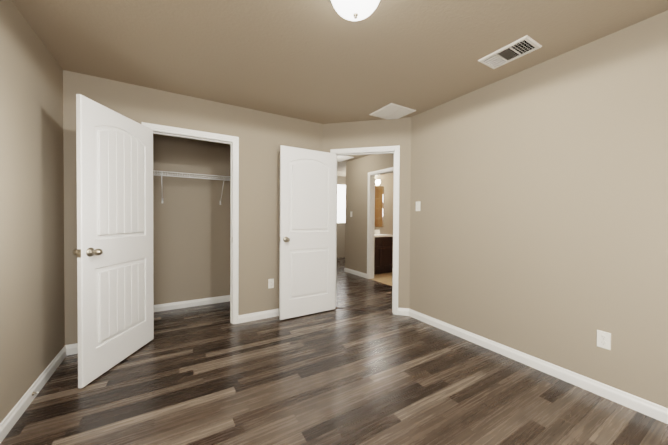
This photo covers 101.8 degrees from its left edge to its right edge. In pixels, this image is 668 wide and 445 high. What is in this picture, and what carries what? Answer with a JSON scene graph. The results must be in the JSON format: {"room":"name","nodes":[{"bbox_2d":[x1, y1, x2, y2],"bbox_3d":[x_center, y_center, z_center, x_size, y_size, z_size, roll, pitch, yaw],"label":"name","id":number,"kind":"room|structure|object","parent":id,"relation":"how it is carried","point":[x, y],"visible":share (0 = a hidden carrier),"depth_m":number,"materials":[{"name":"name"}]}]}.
{"room":"empty bedroom","nodes":[
{"label":"empty bedroom","id":0,"kind":"room"},
{"bbox_2d":[0,0,64,422],"bbox_3d":[-1.332,-0.037,0.572,0.120,2.440,4.240,0,1,-31],"label":"wall","id":1,"kind":"structure","parent":0,"point":[32,317],"depth_m":1.74,"materials":[{"name":"paint"}]},
{"bbox_2d":[0,345,67,442],"bbox_3d":[-1.282,1.139,0.624,0.014,0.087,4.000,0,1,-31],"label":"baseboard","id":2,"kind":"structure","parent":1,"relation":"attached to","point":[13,416],"depth_m":1.72,"materials":[{"name":"white wood"}]},
{"bbox_2d":[153,134,229,304],"bbox_3d":[-1.948,-0.085,3.653,1.310,2.440,0.120,0,1,-31],"label":"wall","id":3,"kind":"structure","parent":0,"point":[191,238],"depth_m":3.61,"materials":[{"name":"paint"}]},
{"bbox_2d":[153,170,229,204],"bbox_3d":[-1.835,-0.416,3.464,1.072,0.368,0.310,0,1,-31],"label":"closet shelf","id":4,"kind":"object","parent":3,"relation":"attached to","point":[189,175],"visible":0.79,"depth_m":3.40,"materials":[{"name":"white metal"}]},
{"bbox_2d":[154,295,229,311],"bbox_3d":[-1.725,1.098,3.284,1.070,0.087,0.780,0,1,-31],"label":"baseboard","id":5,"kind":"structure","parent":3,"relation":"attached to","point":[186,304],"depth_m":3.62,"materials":[{"name":"white wood"}]},
{"bbox_2d":[63,70,322,344],"bbox_3d":[-1.295,-0.071,2.996,2.675,2.440,0.120,0,1,-31],"label":"wall","id":6,"kind":"structure","parent":0,"point":[262,136],"depth_m":3.07,"materials":[{"name":"paint"}]},
{"bbox_2d":[68,343,77,354],"bbox_3d":[-2.066,1.107,2.477,0.515,0.087,0.014,0,1,-31],"label":"baseboard","id":7,"kind":"structure","parent":6,"relation":"attached to","point":[72,348],"depth_m":2.35,"materials":[{"name":"white"}]},
{"bbox_2d":[72,94,153,387],"bbox_3d":[-1.752,0.135,2.239,0.198,2.018,0.779,0,1,-1],"label":"closet door","id":8,"kind":"structure","parent":6,"relation":"in","point":[113,252],"depth_m":2.11,"materials":[{"name":"white painted wood"},{"name":"satin nickel knob"}]},
{"bbox_2d":[141,122,238,323],"bbox_3d":[-1.491,0.122,2.881,0.802,2.053,0.122,0,1,-31],"label":"door frame","id":9,"kind":"structure","parent":6,"relation":"attached to","point":[231,195],"depth_m":3.04,"materials":[{"name":"white wood"}]},
{"bbox_2d":[238,309,278,323],"bbox_3d":[-0.569,1.106,3.330,1.150,0.087,0.090,0,1,-31],"label":"baseboard","id":10,"kind":"structure","parent":6,"relation":"attached to","point":[257,315],"depth_m":3.18,"materials":[{"name":"white wood"}]},
{"bbox_2d":[268,279,273,288],"bbox_3d":[-0.755,0.744,3.260,0.070,0.114,0.008,0,1,-31],"label":"outlet","id":11,"kind":"object","parent":6,"relation":"attached to","point":[270,283],"visible":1,"depth_m":3.25,"materials":[{"name":"white plastic"}]},
{"bbox_2d":[0,257,667,444],"bbox_3d":[0.488,1.198,3.901,7.000,0.100,8.300,0,1,-31],"label":"floor","id":12,"kind":"structure","parent":0,"point":[209,374],"depth_m":1.86,"materials":[{"name":"brown wood"}]},
{"bbox_2d":[336,307,391,312],"bbox_3d":[0.383,1.151,3.539,0.760,0.004,0.045,1,1,14],"label":"transition strip","id":13,"kind":"object","parent":12,"relation":"on","point":[364,309],"visible":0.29,"depth_m":3.52,"materials":[{"name":"brown"}]},
{"bbox_2d":[12,0,667,176],"bbox_3d":[0.506,-1.341,3.865,7.000,0.100,8.300,0,1,-31],"label":"ceiling","id":14,"kind":"structure","parent":0,"point":[321,61],"depth_m":1.94,"materials":[{"name":"paint"}]},
{"bbox_2d":[337,156,353,161],"bbox_3d":[0.062,-1.314,5.616,0.520,0.010,0.520,0,1,-31],"label":"ceiling vent","id":15,"kind":"object","parent":14,"relation":"in","point":[341,158],"visible":0.46,"depth_m":5.62,"materials":[{"name":"white"}]},
{"bbox_2d":[328,0,380,20],"bbox_3d":[0.116,-1.171,1.442,0.348,0.178,0.348,0,1,-31],"label":"ceiling light","id":16,"kind":"object","parent":14,"relation":"attached to","point":[354,10],"visible":1,"depth_m":1.43,"materials":[{"name":"white glass"}]},
{"bbox_2d":[369,103,415,119],"bbox_3d":[0.683,-1.275,3.179,0.385,0.010,0.385,0,1,-31],"label":"ceiling vent","id":17,"kind":"object","parent":14,"relation":"in","point":[391,111],"visible":0.92,"depth_m":3.15,"materials":[{"name":"white metal"}]},
{"bbox_2d":[478,35,541,68],"bbox_3d":[1.307,-1.254,2.032,0.225,0.012,0.345,0,1,-31],"label":"ceiling vent","id":18,"kind":"object","parent":14,"relation":"in","point":[519,48],"visible":1,"depth_m":2.01,"materials":[{"name":"white metal"}]},
{"bbox_2d":[337,176,345,257],"bbox_3d":[-0.385,-0.135,7.912,4.170,2.440,0.120,0,1,-31],"label":"wall","id":19,"kind":"structure","parent":0,"point":[341,234],"depth_m":8.21,"materials":[{"name":"paint"}]},
{"bbox_2d":[337,184,345,222],"bbox_3d":[0.370,-0.540,8.275,1.300,1.150,0.010,0,1,-31],"label":"window","id":20,"kind":"structure","parent":19,"relation":"attached to","point":[341,203],"depth_m":8.18,"materials":[{"name":"white"}]},
{"bbox_2d":[322,117,410,308],"bbox_3d":[0.428,-0.067,3.521,1.181,2.440,0.120,1,1,14],"label":"wall","id":21,"kind":"structure","parent":0,"point":[374,133],"depth_m":3.37,"materials":[{"name":"paint"}]},
{"bbox_2d":[279,145,335,319],"bbox_3d":[-0.303,0.130,3.332,0.773,2.018,0.198,0,1,-32],"label":"entry door","id":22,"kind":"structure","parent":21,"relation":"in","point":[307,261],"depth_m":3.29,"materials":[{"name":"white painted wood"},{"name":"satin nickel knob"}]},
{"bbox_2d":[330,145,399,314],"bbox_3d":[0.390,0.104,3.523,0.884,2.097,0.140,1,1,14],"label":"door frame","id":23,"kind":"structure","parent":21,"relation":"attached to","point":[396,149],"depth_m":3.37,"materials":[{"name":"white wood"}]},
{"bbox_2d":[345,153,393,273],"bbox_3d":[1.170,-0.078,4.665,0.120,2.440,3.350,0,1,-31],"label":"wall","id":24,"kind":"structure","parent":0,"point":[358,170],"depth_m":5.65,"materials":[{"name":"paint"}]},
{"bbox_2d":[344,268,366,277],"bbox_3d":[0.705,1.078,5.898,0.614,0.087,0.822,0,1,-31],"label":"baseboard","id":25,"kind":"structure","parent":24,"relation":"attached to","point":[357,273],"depth_m":5.70,"materials":[{"name":"white wood"}]},
{"bbox_2d":[367,167,393,278],"bbox_3d":[0.935,0.086,5.040,0.140,2.097,0.854,0,1,-31],"label":"door frame","id":26,"kind":"structure","parent":24,"relation":"attached to","point":[372,227],"depth_m":5.34,"materials":[{"name":"white wood"}]},
{"bbox_2d":[371,270,392,285],"bbox_3d":[1.639,1.127,5.792,2.080,0.004,1.698,0,1,-31],"label":"floor","id":27,"kind":"structure","parent":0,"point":[386,278],"depth_m":5.38,"materials":[{"name":"beige tile"}]},
{"bbox_2d":[374,230,392,273],"bbox_3d":[0.895,0.649,5.991,0.750,0.944,0.570,0,1,-31],"label":"bathroom vanity","id":28,"kind":"object","parent":27,"relation":"on","point":[383,253],"visible":0.42,"depth_m":5.80,"materials":[{"name":"brown wood"}]},
{"bbox_2d":[375,172,393,234],"bbox_3d":[1.339,-0.105,6.649,2.210,2.440,0.120,0,1,-31],"label":"wall","id":29,"kind":"structure","parent":0,"point":[387,182],"depth_m":6.55,"materials":[{"name":"paint"}]},
{"bbox_2d":[375,186,383,226],"bbox_3d":[0.822,-0.358,6.256,0.844,0.954,0.014,0,1,-31],"label":"bathroom mirror","id":30,"kind":"object","parent":29,"relation":"attached to","point":[379,206],"visible":0.42,"depth_m":6.41,"materials":[{"name":"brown mirror"}]},
{"bbox_2d":[409,10,667,407],"bbox_3d":[1.830,-0.035,1.960,0.120,2.440,3.370,0,1,-31],"label":"wall","id":31,"kind":"structure","parent":0,"point":[539,223],"depth_m":2.04,"materials":[{"name":"paint"}]},
{"bbox_2d":[416,201,419,210],"bbox_3d":[0.992,-0.184,3.221,0.020,0.114,0.070,0,1,-31],"label":"light switch","id":32,"kind":"object","parent":31,"relation":"attached to","point":[417,205],"visible":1,"depth_m":3.22,"materials":[{"name":"white plastic"}]},
{"bbox_2d":[400,308,667,423],"bbox_3d":[1.705,1.140,2.021,0.035,0.087,3.265,0,1,-31],"label":"baseboard","id":33,"kind":"structure","parent":31,"relation":"attached to","point":[613,394],"depth_m":2.05,"materials":[{"name":"white wood"}]},
{"bbox_2d":[597,330,610,349],"bbox_3d":[1.828,0.802,1.840,0.008,0.114,0.070,0,1,-31],"label":"outlet","id":34,"kind":"object","parent":31,"relation":"attached to","point":[603,339],"visible":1,"depth_m":1.83,"materials":[{"name":"white plastic"}]}
]}

